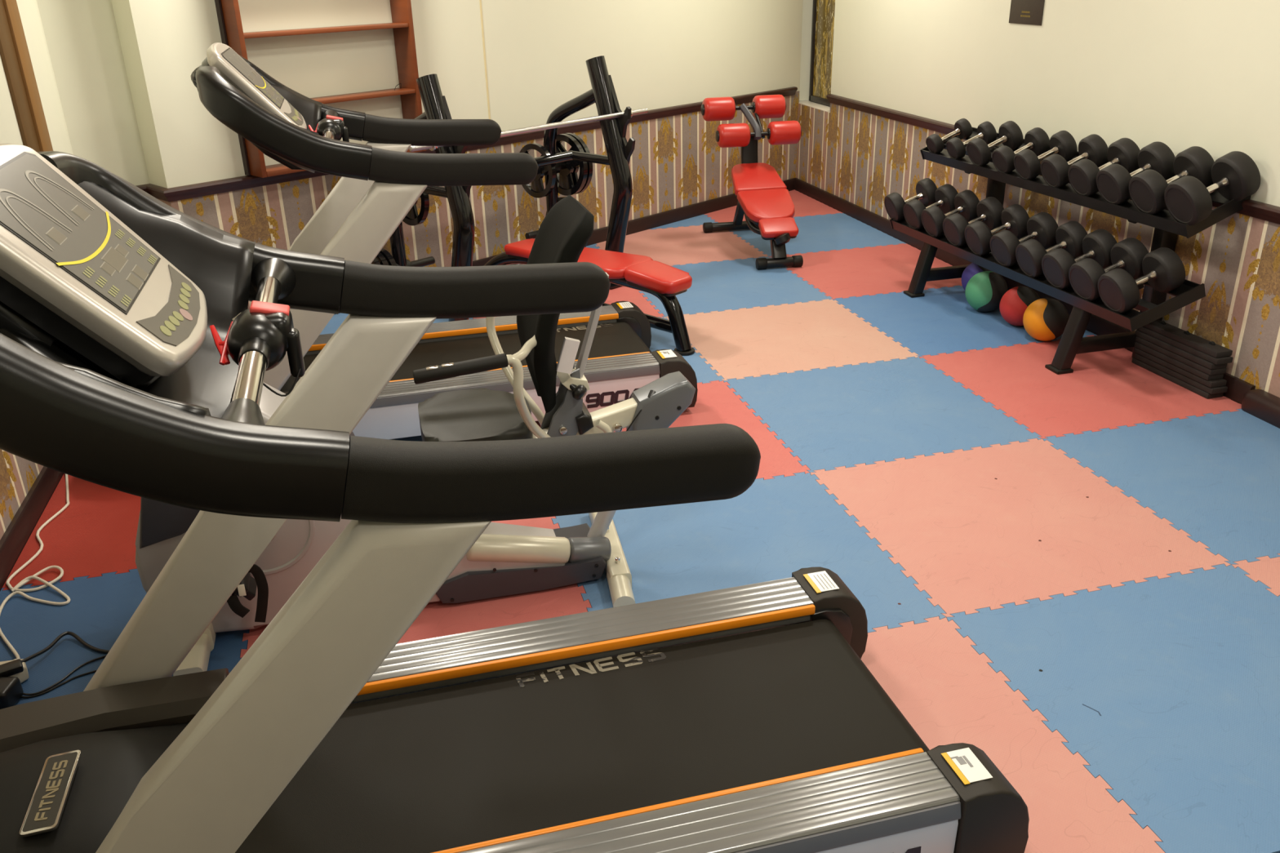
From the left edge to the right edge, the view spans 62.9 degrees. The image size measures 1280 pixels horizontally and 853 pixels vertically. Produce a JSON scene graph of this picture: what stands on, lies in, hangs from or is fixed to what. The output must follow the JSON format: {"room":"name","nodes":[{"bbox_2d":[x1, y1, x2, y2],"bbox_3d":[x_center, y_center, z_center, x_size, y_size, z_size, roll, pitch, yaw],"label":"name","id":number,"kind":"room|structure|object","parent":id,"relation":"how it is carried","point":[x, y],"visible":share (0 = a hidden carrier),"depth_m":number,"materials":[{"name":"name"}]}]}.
{"room":"gym","nodes":[
{"label":"gym","id":0,"kind":"room"},
{"bbox_2d":[0,0,73,539],"bbox_3d":[-1.884,-0.330,1.883,0.100,2.770,7.200,-7,25,-13],"label":"wall","id":1,"kind":"structure","parent":0,"point":[28,10],"depth_m":4.37,"materials":[{"name":"beige paint"}]},
{"bbox_2d":[0,0,39,151],"bbox_3d":[-2.500,-1.354,4.198,0.018,2.750,0.160,-7,25,-13],"label":"door","id":2,"kind":"structure","parent":1,"relation":"in","point":[7,52],"depth_m":4.17,"materials":[{"name":"brown wood"}]},
{"bbox_2d":[2,0,53,151],"bbox_3d":[-2.534,-1.415,4.337,0.030,2.750,0.150,-7,25,-13],"label":"door frame","id":3,"kind":"structure","parent":1,"relation":"in","point":[11,6],"depth_m":4.30,"materials":[{"name":"brown wood"}]},
{"bbox_2d":[0,466,63,591],"bbox_3d":[-1.749,0.945,2.281,0.022,0.112,6.850,-7,25,-13],"label":"baseboard","id":4,"kind":"structure","parent":1,"relation":"attached to","point":[20,528],"depth_m":3.65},
{"bbox_2d":[36,0,150,185],"bbox_3d":[-2.699,-1.994,4.676,0.100,1.960,0.581,20,32,40],"label":"wall","id":5,"kind":"structure","parent":0,"point":[82,37],"depth_m":4.91,"materials":[{"name":"beige paint"}]},
{"bbox_2d":[111,0,802,309],"bbox_3d":[-0.620,-2.494,6.679,0.300,2.770,5.220,20,32,40],"label":"wall","id":6,"kind":"structure","parent":0,"point":[658,54],"depth_m":6.35,"materials":[{"name":"beige paint"}]},
{"bbox_2d":[214,0,426,177],"bbox_3d":[-1.631,-2.160,5.304,0.161,1.615,1.012,20,32,40],"label":"wall bars","id":7,"kind":"object","parent":6,"relation":"attached to","point":[228,11],"visible":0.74,"depth_m":5.46,"materials":[{"name":"brown wood"}]},
{"bbox_2d":[135,86,797,201],"bbox_3d":[-0.784,-1.856,6.648,0.238,0.063,5.720,20,32,40],"label":"trim","id":8,"kind":"structure","parent":6,"relation":"attached to","point":[184,192],"depth_m":5.60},
{"bbox_2d":[479,0,490,119],"bbox_3d":[-0.934,-2.656,6.017,0.004,1.900,0.012,20,32,40],"label":"trim","id":9,"kind":"structure","parent":6,"relation":"attached to","point":[480,1],"depth_m":6.22,"materials":[{"name":"paint"}]},
{"bbox_2d":[338,177,795,313],"bbox_3d":[-0.755,-1.169,6.979,0.222,0.112,5.770,20,32,40],"label":"baseboard","id":10,"kind":"structure","parent":6,"relation":"attached to","point":[598,235],"depth_m":7.77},
{"bbox_2d":[799,0,813,100],"bbox_3d":[1.385,-3.655,8.289,0.300,2.050,0.050,-7,25,-13],"label":"wall","id":11,"kind":"structure","parent":0,"point":[807,5],"depth_m":8.51,"materials":[{"name":"beige paint"}]},
{"bbox_2d":[795,0,1279,397],"bbox_3d":[2.651,-1.432,4.101,0.300,2.770,9.650,-7,25,-13],"label":"wall","id":12,"kind":"structure","parent":0,"point":[1181,75],"depth_m":5.14,"materials":[{"name":"beige paint"}]},
{"bbox_2d":[808,0,835,106],"bbox_3d":[1.479,-3.478,7.941,0.050,2.005,0.668,-7,25,-13],"label":"window","id":13,"kind":"structure","parent":12,"relation":"in","point":[823,11],"depth_m":8.32,"materials":[{"name":"gold metal"}]},
{"bbox_2d":[795,177,1255,404],"bbox_3d":[1.939,-1.082,6.627,0.022,0.112,4.980,-7,25,-13],"label":"baseboard","id":14,"kind":"structure","parent":12,"relation":"attached to","point":[1237,388],"depth_m":6.71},
{"bbox_2d":[1008,0,1044,25],"bbox_3d":[2.046,-2.357,5.491,0.006,0.460,0.296,-7,25,-13],"label":"poster","id":15,"kind":"object","parent":12,"relation":"attached to","point":[1021,11],"visible":1,"depth_m":5.55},
{"bbox_2d":[826,93,1279,224],"bbox_3d":[2.587,-0.763,3.994,0.038,0.063,8.976,-7,25,-13],"label":"trim","id":16,"kind":"structure","parent":12,"relation":"attached to","point":[1262,211],"depth_m":6.63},
{"bbox_2d":[1241,389,1279,428],"bbox_3d":[3.083,0.658,2.649,0.100,0.110,4.000,-7,25,-13],"label":"trim","id":17,"kind":"structure","parent":12,"relation":"attached to","point":[1261,404],"depth_m":4.30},
{"bbox_2d":[830,102,1279,243],"bbox_3d":[2.752,-0.731,4.058,0.300,0.100,8.980,-7,25,-13],"label":"trim","id":18,"kind":"structure","parent":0,"point":[1264,229],"depth_m":6.63,"materials":[{"name":"wood"}]},
{"bbox_2d":[798,100,830,112],"bbox_3d":[1.502,-2.565,8.370,0.290,0.007,0.718,-7,25,-13],"label":"trim","id":19,"kind":"structure","parent":18,"relation":"attached to","point":[807,103],"depth_m":8.37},
{"bbox_3d":[0.301,0.168,4.146,5.220,0.080,9.900,-7,25,-13],"label":"floor","id":20,"kind":"structure","parent":0,"visible":0},
{"bbox_2d":[2,473,141,591],"bbox_3d":[-1.787,0.286,3.877,0.786,0.019,1.015,-7,25,-13],"label":"foam mat","id":21,"kind":"object","parent":20,"relation":"on","point":[95,535],"visible":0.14,"depth_m":3.65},
{"bbox_2d":[0,473,71,660],"bbox_3d":[-2.040,0.265,3.549,0.203,0.306,1.545,-11,26,-20],"label":"cable","id":22,"kind":"object","parent":21,"relation":"on","point":[15,591],"visible":0.93,"depth_m":3.34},
{"bbox_2d":[0,568,249,706],"bbox_3d":[-1.530,0.673,2.991,0.786,0.019,1.015,-7,25,-13],"label":"foam mat","id":23,"kind":"object","parent":20,"relation":"on","point":[99,609],"visible":0.23,"depth_m":3.13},
{"bbox_2d":[0,658,23,709],"bbox_3d":[-1.735,0.701,2.823,0.130,0.073,0.148,-1,24,0],"label":"power adapter","id":24,"kind":"object","parent":23,"relation":"on","point":[11,687],"visible":0.88,"depth_m":2.80,"materials":[{"name":"black plastic"}]},
{"bbox_2d":[0,658,28,683],"bbox_3d":[-1.782,0.686,2.884,0.175,0.051,0.085,-7,25,-13],"label":"power socket","id":25,"kind":"object","parent":23,"relation":"on","point":[23,676],"visible":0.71,"depth_m":2.89,"materials":[{"name":"white plastic"}]},
{"bbox_2d":[21,670,97,698],"bbox_3d":[-1.571,0.700,2.892,0.272,0.016,0.029,-17,29,-32],"label":"cable","id":26,"kind":"object","parent":23,"relation":"on","point":[94,671],"visible":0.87,"depth_m":2.87,"materials":[{"name":"black rubber"}]},
{"bbox_2d":[22,655,106,695],"bbox_3d":[-1.575,0.678,2.931,0.042,0.022,0.315,19,31,38],"label":"cable","id":27,"kind":"object","parent":23,"relation":"on","point":[104,656],"visible":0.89,"depth_m":2.90,"materials":[{"name":"black rubber"}]},
{"bbox_2d":[21,631,109,662],"bbox_3d":[-1.584,0.625,3.005,0.356,0.060,0.208,-7,25,-13],"label":"cable","id":28,"kind":"object","parent":23,"relation":"on","point":[79,639],"visible":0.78,"depth_m":3.02,"materials":[{"name":"rubber"}]},
{"bbox_2d":[320,312,475,334],"bbox_3d":[-1.446,-0.598,5.848,1.015,0.019,1.015,-7,25,-13],"label":"foam mat","id":29,"kind":"object","parent":20,"relation":"on","point":[336,320],"visible":0.02,"depth_m":5.77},
{"bbox_2d":[389,435,422,441],"bbox_3d":[-0.932,0.175,4.077,1.015,0.019,1.015,-7,25,-13],"label":"foam mat","id":30,"kind":"object","parent":20,"relation":"on","point":[416,438],"visible":0.02,"depth_m":4.33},
{"bbox_2d":[240,516,591,657],"bbox_3d":[-0.675,0.562,3.191,1.015,0.019,1.015,-7,25,-13],"label":"foam mat","id":31,"kind":"object","parent":20,"relation":"on","point":[437,619],"visible":0.15,"depth_m":3.16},
{"bbox_2d":[472,285,664,319],"bbox_3d":[-0.479,-0.724,6.073,1.015,0.019,1.015,-7,25,-13],"label":"foam mat","id":32,"kind":"object","parent":20,"relation":"on","point":[621,293],"visible":0.09,"depth_m":6.06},
{"bbox_2d":[535,380,810,479],"bbox_3d":[0.035,0.050,4.302,1.015,0.019,1.015,-7,25,-13],"label":"foam mat","id":33,"kind":"object","parent":20,"relation":"on","point":[716,403],"visible":0.3,"depth_m":4.42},
{"bbox_2d":[595,224,768,266],"bbox_3d":[0.230,-1.236,7.184,1.015,0.019,1.015,-7,25,-13],"label":"foam mat","id":34,"kind":"object","parent":20,"relation":"on","point":[682,245],"visible":0.56,"depth_m":7.15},
{"bbox_2d":[649,214,718,229],"bbox_3d":[0.273,-1.522,7.826,0.570,0.019,0.350,-7,25,-13],"label":"foam mat","id":35,"kind":"object","parent":20,"relation":"on","point":[700,220],"visible":0.7,"depth_m":7.79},
{"bbox_2d":[649,316,724,383],"bbox_3d":[-0.222,-0.337,5.188,1.015,0.019,1.015,-7,25,-13],"label":"foam mat","id":36,"kind":"object","parent":20,"relation":"on","point":[660,340],"visible":0.16,"depth_m":5.14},
{"bbox_2d":[191,42,697,439],"bbox_3d":[-1.069,-0.780,4.311,2.453,1.543,1.055,-7,25,-13],"label":"treadmill","id":37,"kind":"object","parent":36,"relation":"on","point":[380,182],"visible":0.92,"depth_m":4.17,"materials":[{"name":"black plastic"}]},
{"bbox_2d":[280,374,300,391],"bbox_3d":[-1.840,-0.163,4.357,0.830,0.229,0.610,-7,25,-13],"label":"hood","id":38,"kind":"object","parent":37,"relation":"attached to","point":[288,384],"depth_m":4.26,"materials":[{"name":"plastic"}]},
{"bbox_2d":[320,109,340,119],"bbox_3d":[-1.316,-1.296,4.455,0.090,0.090,0.118,-7,25,-13],"label":"socket","id":39,"kind":"object","parent":37,"relation":"attached to","point":[336,113],"depth_m":4.46,"materials":[{"name":"silver metal"}]},
{"bbox_2d":[389,55,694,355],"bbox_3d":[-0.365,-1.193,5.484,1.737,1.312,1.660,20,32,40],"label":"weight bench","id":40,"kind":"object","parent":36,"relation":"on","point":[663,281],"visible":0.65,"depth_m":5.66,"materials":[{"name":"black paint"}]},
{"bbox_2d":[376,252,388,265],"bbox_3d":[-1.425,-0.825,5.669,0.260,0.260,0.035,20,32,40],"label":"weight plate","id":41,"kind":"object","parent":40,"relation":"on","point":[380,256],"visible":0.1,"depth_m":5.57,"materials":[{"name":"black paint"}]},
{"bbox_2d":[379,248,396,266],"bbox_3d":[-1.394,-0.839,5.698,0.260,0.260,0.035,20,32,40],"label":"weight plate","id":42,"kind":"object","parent":40,"relation":"on","point":[386,254],"visible":0.16,"depth_m":5.61,"materials":[{"name":"black paint"}]},
{"bbox_2d":[402,192,429,225],"bbox_3d":[-1.252,-1.254,5.688,0.320,0.320,0.035,20,32,40],"label":"weight plate","id":43,"kind":"object","parent":40,"relation":"on","point":[411,218],"visible":0.24,"depth_m":5.67,"materials":[{"name":"black paint"}]},
{"bbox_2d":[408,107,648,151],"bbox_3d":[-0.520,-1.554,5.446,0.052,0.052,1.620,20,32,40],"label":"barbell","id":44,"kind":"object","parent":40,"relation":"on","point":[575,122],"visible":0.51,"depth_m":5.51,"materials":[{"name":"metal"}]},
{"bbox_2d":[519,142,555,197],"bbox_3d":[-0.622,-1.537,6.288,0.320,0.320,0.033,20,32,40],"label":"weight plate","id":45,"kind":"object","parent":40,"relation":"on","point":[537,189],"visible":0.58,"depth_m":6.25,"materials":[{"name":"black paint"}]},
{"bbox_2d":[555,133,587,195],"bbox_3d":[-0.460,-1.610,6.443,0.370,0.370,0.037,20,32,40],"label":"weight plate","id":46,"kind":"object","parent":40,"relation":"on","point":[566,187],"visible":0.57,"depth_m":6.39,"materials":[{"name":"black paint"}]},
{"bbox_2d":[555,133,592,194],"bbox_3d":[-0.429,-1.624,6.472,0.370,0.370,0.033,20,32,39],"label":"weight plate","id":47,"kind":"object","parent":40,"relation":"on","point":[575,177],"visible":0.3,"depth_m":6.40,"materials":[{"name":"black paint"}]},
{"bbox_2d":[639,256,832,316],"bbox_3d":[0.487,-0.849,6.299,1.015,0.019,1.015,-7,25,-13],"label":"foam mat","id":48,"kind":"object","parent":20,"relation":"on","point":[737,283],"visible":0.6,"depth_m":6.19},
{"bbox_2d":[551,471,946,632],"bbox_3d":[0.291,0.437,3.416,1.015,0.020,1.015,-7,25,-13],"label":"foam mat","id":49,"kind":"object","parent":20,"relation":"on","point":[781,526],"visible":0.46,"depth_m":3.46,"materials":[{"name":"rubber"}]},
{"bbox_2d":[135,195,695,675],"bbox_3d":[-0.637,-0.031,3.052,1.640,1.171,0.646,-7,25,-13],"label":"exercise bike","id":50,"kind":"object","parent":49,"relation":"on","point":[505,559],"visible":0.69,"depth_m":3.05,"materials":[{"name":"silver metal"}]},
{"bbox_2d":[703,189,842,222],"bbox_3d":[0.940,-1.735,8.268,1.001,0.019,0.956,-7,25,-13],"label":"foam mat","id":51,"kind":"object","parent":20,"relation":"on","point":[804,205],"visible":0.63,"depth_m":8.10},
{"bbox_2d":[663,298,918,381],"bbox_3d":[0.744,-0.462,5.413,1.015,0.019,1.015,-7,25,-13],"label":"foam mat","id":52,"kind":"object","parent":20,"relation":"on","point":[757,341],"visible":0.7,"depth_m":5.34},
{"bbox_2d":[728,213,906,256],"bbox_3d":[1.189,-1.360,7.409,1.001,0.019,1.015,-7,25,-13],"label":"foam mat","id":53,"kind":"object","parent":20,"relation":"on","point":[837,231],"visible":0.68,"depth_m":7.30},
{"bbox_2d":[701,94,803,269],"bbox_3d":[0.789,-1.632,6.846,0.630,0.946,1.138,-5,24,-8],"label":"bench","id":54,"kind":"object","parent":53,"relation":"on","point":[765,202],"visible":1,"depth_m":6.85,"materials":[{"name":"red leather"}]},
{"bbox_2d":[768,243,962,299],"bbox_3d":[1.446,-0.973,6.523,1.001,0.019,1.015,-7,25,-13],"label":"foam mat","id":55,"kind":"object","parent":20,"relation":"on","point":[857,272],"visible":0.66,"depth_m":6.50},
{"bbox_2d":[724,356,1041,473],"bbox_3d":[1.001,-0.075,4.528,1.015,0.019,1.015,-7,25,-13],"label":"foam mat","id":56,"kind":"object","parent":20,"relation":"on","point":[830,418],"visible":0.89,"depth_m":4.46,"materials":[{"name":"rubber"}]},
{"bbox_2d":[832,284,1097,356],"bbox_3d":[1.703,-0.586,5.638,1.001,0.019,1.015,-7,25,-13],"label":"foam mat","id":57,"kind":"object","parent":20,"relation":"on","point":[941,321],"visible":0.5,"depth_m":5.54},
{"bbox_2d":[961,262,999,289],"bbox_3d":[1.918,-0.829,5.890,0.210,0.210,0.210,3,24,11],"label":"exercise ball","id":58,"kind":"object","parent":57,"relation":"on","point":[972,268],"visible":0.3,"depth_m":5.83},
{"bbox_2d":[964,271,1008,311],"bbox_3d":[1.872,-0.729,5.655,0.220,0.219,0.220,4,25,12],"label":"exercise ball","id":59,"kind":"object","parent":57,"relation":"on","point":[984,291],"visible":0.95,"depth_m":5.58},
{"bbox_2d":[999,286,1039,325],"bbox_3d":[1.974,-0.624,5.431,0.205,0.206,0.206,2,24,9],"label":"exercise ball","id":60,"kind":"object","parent":57,"relation":"on","point":[1014,303],"visible":0.78,"depth_m":5.36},
{"bbox_2d":[1022,297,1068,341],"bbox_3d":[2.021,-0.533,5.214,0.214,0.214,0.213,2,24,7],"label":"exercise ball","id":61,"kind":"object","parent":57,"relation":"on","point":[1045,319],"visible":0.97,"depth_m":5.14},
{"bbox_2d":[889,127,1251,374],"bbox_3d":[1.977,-0.934,5.309,0.557,0.871,2.068,-8,25,-15],"label":"dumbbell rack","id":62,"kind":"object","parent":57,"relation":"on","point":[1153,306],"visible":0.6,"depth_m":4.84,"materials":[{"name":"black metal"}]},
{"bbox_2d":[884,177,937,222],"bbox_3d":[1.595,-1.330,6.147,0.310,0.242,0.176,-7,25,-13],"label":"dumbbell","id":63,"kind":"object","parent":62,"relation":"on","point":[926,188],"visible":0.82,"depth_m":6.10,"materials":[{"name":"rubber"}]},
{"bbox_2d":[903,183,958,230],"bbox_3d":[1.661,-1.248,5.954,0.314,0.245,0.180,-7,25,-13],"label":"dumbbell","id":64,"kind":"object","parent":62,"relation":"on","point":[944,195],"visible":0.72,"depth_m":5.91,"materials":[{"name":"rubber"}]},
{"bbox_2d":[925,118,972,153],"bbox_3d":[1.764,-1.656,5.975,0.262,0.190,0.118,-7,25,-13],"label":"dumbbell","id":65,"kind":"object","parent":62,"relation":"on","point":[962,126],"visible":1,"depth_m":5.95,"materials":[{"name":"rubber"}]},
{"bbox_2d":[920,189,979,237],"bbox_3d":[1.719,-1.175,5.783,0.317,0.248,0.177,-7,25,-13],"label":"dumbbell","id":66,"kind":"object","parent":62,"relation":"on","point":[966,202],"visible":0.8,"depth_m":5.73,"materials":[{"name":"rubber"}]},
{"bbox_2d":[946,120,996,159],"bbox_3d":[1.830,-1.577,5.780,0.271,0.201,0.129,-7,25,-13],"label":"dumbbell","id":67,"kind":"object","parent":62,"relation":"on","point":[986,131],"visible":0.91,"depth_m":5.74,"materials":[{"name":"rubber"}]},
{"bbox_2d":[942,196,1004,247],"bbox_3d":[1.784,-1.092,5.590,0.320,0.251,0.184,-7,25,-13],"label":"dumbbell","id":68,"kind":"object","parent":62,"relation":"on","point":[989,210],"visible":0.77,"depth_m":5.54,"materials":[{"name":"rubber"}]},
{"bbox_2d":[966,120,1023,166],"bbox_3d":[1.892,-1.506,5.581,0.288,0.229,0.151,-7,25,-13],"label":"dumbbell","id":69,"kind":"object","parent":62,"relation":"on","point":[1011,135],"visible":0.99,"depth_m":5.54,"materials":[{"name":"rubber"}]},
{"bbox_2d":[964,204,1029,256],"bbox_3d":[1.847,-1.013,5.405,0.323,0.254,0.185,-7,25,-13],"label":"dumbbell","id":70,"kind":"object","parent":62,"relation":"on","point":[1015,218],"visible":0.91,"depth_m":5.35,"materials":[{"name":"rubber"}]},
{"bbox_2d":[991,127,1049,173],"bbox_3d":[1.961,-1.420,5.390,0.290,0.222,0.149,-7,25,-13],"label":"dumbbell","id":71,"kind":"object","parent":62,"relation":"on","point":[1037,140],"visible":0.86,"depth_m":5.35,"materials":[{"name":"rubber"}]},
{"bbox_2d":[990,212,1058,267],"bbox_3d":[1.914,-0.929,5.207,0.326,0.257,0.186,-7,25,-13],"label":"dumbbell","id":72,"kind":"object","parent":62,"relation":"on","point":[1042,227],"visible":0.88,"depth_m":5.16,"materials":[{"name":"rubber"}]},
{"bbox_2d":[890,218,1199,329],"bbox_3d":[1.937,-0.887,5.323,0.340,0.171,2.013,-8,25,-15],"label":"shelf","id":73,"kind":"object","parent":62,"relation":"attached to","point":[1188,292],"depth_m":4.77,"materials":[{"name":"black metal"}]},
{"bbox_2d":[1013,130,1077,180],"bbox_3d":[2.020,-1.351,5.218,0.299,0.233,0.156,-7,25,-13],"label":"dumbbell","id":74,"kind":"object","parent":62,"relation":"on","point":[1027,164],"visible":0.92,"depth_m":5.17,"materials":[{"name":"rubber"}]},
{"bbox_2d":[1015,220,1087,278],"bbox_3d":[1.978,-0.848,5.019,0.330,0.260,0.191,-7,25,-13],"label":"dumbbell","id":75,"kind":"object","parent":62,"relation":"on","point":[1069,236],"visible":0.79,"depth_m":4.97,"materials":[{"name":"rubber"}]},
{"bbox_2d":[1040,133,1107,187],"bbox_3d":[2.086,-1.272,5.023,0.309,0.244,0.164,-7,25,-13],"label":"dumbbell","id":76,"kind":"object","parent":62,"relation":"on","point":[1054,168],"visible":0.87,"depth_m":4.97,"materials":[{"name":"rubber"}]},
{"bbox_2d":[921,127,1230,236],"bbox_3d":[2.075,-1.263,5.198,0.297,0.172,2.051,-8,25,-15],"label":"shelf","id":77,"kind":"object","parent":62,"relation":"attached to","point":[1163,220],"depth_m":4.86,"materials":[{"name":"black metal"}]},
{"bbox_2d":[1041,229,1116,289],"bbox_3d":[2.037,-0.773,4.843,0.333,0.263,0.184,-7,25,-13],"label":"dumbbell","id":78,"kind":"object","parent":62,"relation":"on","point":[1097,245],"visible":0.82,"depth_m":4.79,"materials":[{"name":"rubber"}]},
{"bbox_2d":[1067,137,1140,196],"bbox_3d":[2.148,-1.197,4.837,0.318,0.255,0.168,-7,25,-13],"label":"dumbbell","id":79,"kind":"object","parent":62,"relation":"on","point":[1124,152],"visible":0.81,"depth_m":4.79,"materials":[{"name":"rubber"}]},
{"bbox_2d":[1068,237,1148,301],"bbox_3d":[2.095,-0.700,4.672,0.336,0.266,0.189,-7,25,-13],"label":"dumbbell","id":80,"kind":"object","parent":62,"relation":"on","point":[1128,254],"visible":0.78,"depth_m":4.62,"materials":[{"name":"rubber"}]},
{"bbox_2d":[1096,141,1175,204],"bbox_3d":[2.208,-1.126,4.660,0.328,0.266,0.182,-7,25,-13],"label":"dumbbell","id":81,"kind":"object","parent":62,"relation":"on","point":[1113,180],"visible":0.79,"depth_m":4.61,"materials":[{"name":"rubber"}]},
{"bbox_2d":[1097,247,1185,313],"bbox_3d":[2.154,-0.627,4.500,0.339,0.269,0.192,-7,25,-13],"label":"dumbbell","id":82,"kind":"object","parent":62,"relation":"on","point":[1163,269],"visible":1,"depth_m":4.45,"materials":[{"name":"rubber"}]},
{"bbox_2d":[1128,146,1214,214],"bbox_3d":[2.272,-1.049,4.469,0.337,0.277,0.198,-7,25,-13],"label":"dumbbell","id":83,"kind":"object","parent":62,"relation":"on","point":[1147,188],"visible":0.86,"depth_m":4.41,"materials":[{"name":"rubber"}]},
{"bbox_2d":[1164,151,1261,225],"bbox_3d":[2.337,-0.972,4.279,0.346,0.288,0.204,-7,25,-13],"label":"dumbbell","id":84,"kind":"object","parent":62,"relation":"on","point":[1235,175],"visible":1,"depth_m":4.23,"materials":[{"name":"rubber"}]},
{"bbox_2d":[861,616,1164,852],"bbox_3d":[0.548,0.824,2.531,1.015,0.019,1.015,-7,25,-13],"label":"foam mat","id":85,"kind":"object","parent":20,"relation":"on","point":[948,692],"visible":0.42,"depth_m":2.62,"materials":[{"name":"rubber"}]},
{"bbox_2d":[0,143,1029,852],"bbox_3d":[-0.512,0.226,2.016,2.453,1.543,1.055,-7,25,-13],"label":"treadmill","id":86,"kind":"object","parent":85,"relation":"on","point":[135,360],"visible":1,"depth_m":2.08,"materials":[{"name":"black plastic"}]},
{"bbox_2d":[19,750,81,837],"bbox_3d":[-1.151,0.714,2.049,0.066,0.011,0.222,-7,25,-13],"label":"nameplate","id":87,"kind":"object","parent":86,"relation":"attached to","point":[49,808],"depth_m":2.04,"materials":[{"name":"black metal"}]},
{"bbox_2d":[0,722,189,852],"bbox_3d":[-1.283,0.843,2.062,0.830,0.229,0.610,-7,25,-13],"label":"hood","id":88,"kind":"object","parent":86,"relation":"attached to","point":[64,786],"depth_m":2.10,"materials":[{"name":"plastic"}]},
{"bbox_2d":[83,266,131,306],"bbox_3d":[-0.810,-0.213,1.593,0.050,0.058,0.040,-7,25,-13],"label":"print","id":89,"kind":"object","parent":86,"relation":"attached to","point":[92,275],"depth_m":1.59},
{"bbox_2d":[0,668,228,752],"bbox_3d":[-1.360,0.729,2.382,0.824,0.166,0.194,-11,26,-19],"label":"rail","id":90,"kind":"object","parent":86,"relation":"attached to","point":[146,703],"depth_m":2.38,"materials":[{"name":"brown plastic"}]},
{"bbox_2d":[115,229,156,264],"bbox_3d":[-0.876,-0.312,1.819,0.050,0.058,0.040,-7,25,-13],"label":"print","id":91,"kind":"object","parent":86,"relation":"attached to","point":[121,235],"depth_m":1.82},
{"bbox_2d":[221,398,264,424],"bbox_3d":[-0.558,0.012,1.468,0.090,0.090,0.118,-7,25,-13],"label":"socket","id":92,"kind":"object","parent":86,"relation":"attached to","point":[241,410],"depth_m":1.46,"materials":[{"name":"silver metal"}]},
{"bbox_2d":[251,257,295,299],"bbox_3d":[-0.759,-0.290,2.159,0.090,0.090,0.118,-7,25,-13],"label":"socket","id":93,"kind":"object","parent":86,"relation":"attached to","point":[282,270],"depth_m":2.17,"materials":[{"name":"silver metal"}]},
{"bbox_2d":[813,573,835,589],"bbox_3d":[0.493,0.414,2.798,0.032,0.001,0.072,-7,25,-13],"label":"print","id":94,"kind":"object","parent":86,"relation":"on","point":[821,581],"depth_m":2.80},
{"bbox_2d":[951,755,973,767],"bbox_3d":[0.665,0.693,2.161,0.031,0.001,0.037,-7,25,-13],"label":"print","id":95,"kind":"object","parent":86,"relation":"on","point":[956,761],"depth_m":2.16},
{"bbox_2d":[810,438,1231,617],"bbox_3d":[1.258,0.312,3.642,1.015,0.020,1.015,-7,25,-13],"label":"foam mat","id":96,"kind":"object","parent":20,"relation":"on","point":[995,526],"visible":0.85,"depth_m":3.56,"materials":[{"name":"rubber"}]},
{"bbox_2d":[919,334,1241,439],"bbox_3d":[1.960,-0.199,4.752,1.001,0.019,1.015,-7,25,-13],"label":"foam mat","id":97,"kind":"object","parent":20,"relation":"on","point":[1104,389],"visible":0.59,"depth_m":4.64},
{"bbox_2d":[946,564,1279,852],"bbox_3d":[1.515,0.699,2.757,1.015,0.020,1.015,-7,25,-13],"label":"foam mat","id":98,"kind":"object","parent":20,"relation":"on","point":[1168,689],"visible":0.92,"depth_m":2.76,"materials":[{"name":"blue rubber"}]},
{"bbox_2d":[1042,408,1279,564],"bbox_3d":[2.217,0.188,3.866,1.001,0.019,1.015,-7,25,-13],"label":"foam mat","id":99,"kind":"object","parent":20,"relation":"on","point":[1215,477],"visible":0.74,"depth_m":3.90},
{"bbox_2d":[1131,357,1223,399],"bbox_3d":[2.421,-0.227,4.732,0.082,0.026,0.480,-8,25,-14],"label":"slab","id":100,"kind":"object","parent":20,"relation":"on","point":[1145,366],"visible":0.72,"depth_m":4.68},
{"bbox_2d":[1134,353,1227,394],"bbox_3d":[2.425,-0.245,4.707,0.082,0.026,0.480,-8,25,-14],"label":"slab","id":101,"kind":"object","parent":100,"relation":"on","point":[1220,389],"visible":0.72,"depth_m":4.64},
{"bbox_2d":[1133,346,1226,387],"bbox_3d":[2.420,-0.274,4.705,0.082,0.026,0.480,-8,25,-14],"label":"slab","id":102,"kind":"object","parent":101,"relation":"on","point":[1218,382],"visible":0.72,"depth_m":4.63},
{"bbox_2d":[1133,341,1223,380],"bbox_3d":[2.411,-0.305,4.711,0.082,0.026,0.480,-8,25,-14],"label":"slab","id":103,"kind":"object","parent":102,"relation":"on","point":[1137,344],"visible":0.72,"depth_m":4.65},
{"bbox_2d":[1135,336,1226,375],"bbox_3d":[2.413,-0.327,4.694,0.082,0.026,0.480,-8,25,-14],"label":"slab","id":104,"kind":"object","parent":103,"relation":"on","point":[1220,371],"visible":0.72,"depth_m":4.63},
{"bbox_2d":[1134,329,1227,369],"bbox_3d":[2.411,-0.351,4.682,0.082,0.026,0.480,-8,25,-13],"label":"slab","id":105,"kind":"object","parent":104,"relation":"on","point":[1169,347],"visible":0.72,"depth_m":4.62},
{"bbox_2d":[1138,326,1233,364],"bbox_3d":[2.420,-0.370,4.657,0.082,0.026,0.480,-8,25,-14],"label":"slab","id":106,"kind":"object","parent":105,"relation":"on","point":[1228,359],"visible":0.62,"depth_m":4.59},
{"bbox_2d":[1143,319,1232,357],"bbox_3d":[2.417,-0.405,4.654,0.082,0.039,0.480,-8,25,-14],"label":"slab","id":107,"kind":"object","parent":106,"relation":"on","point":[1211,348],"visible":0.9,"depth_m":4.60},
{"bbox_2d":[1231,553,1279,596],"bbox_3d":[2.474,0.575,2.981,1.001,0.019,1.015,-7,25,-13],"label":"foam mat","id":108,"kind":"object","parent":20,"relation":"on","point":[1267,571],"visible":0.79,"depth_m":3.27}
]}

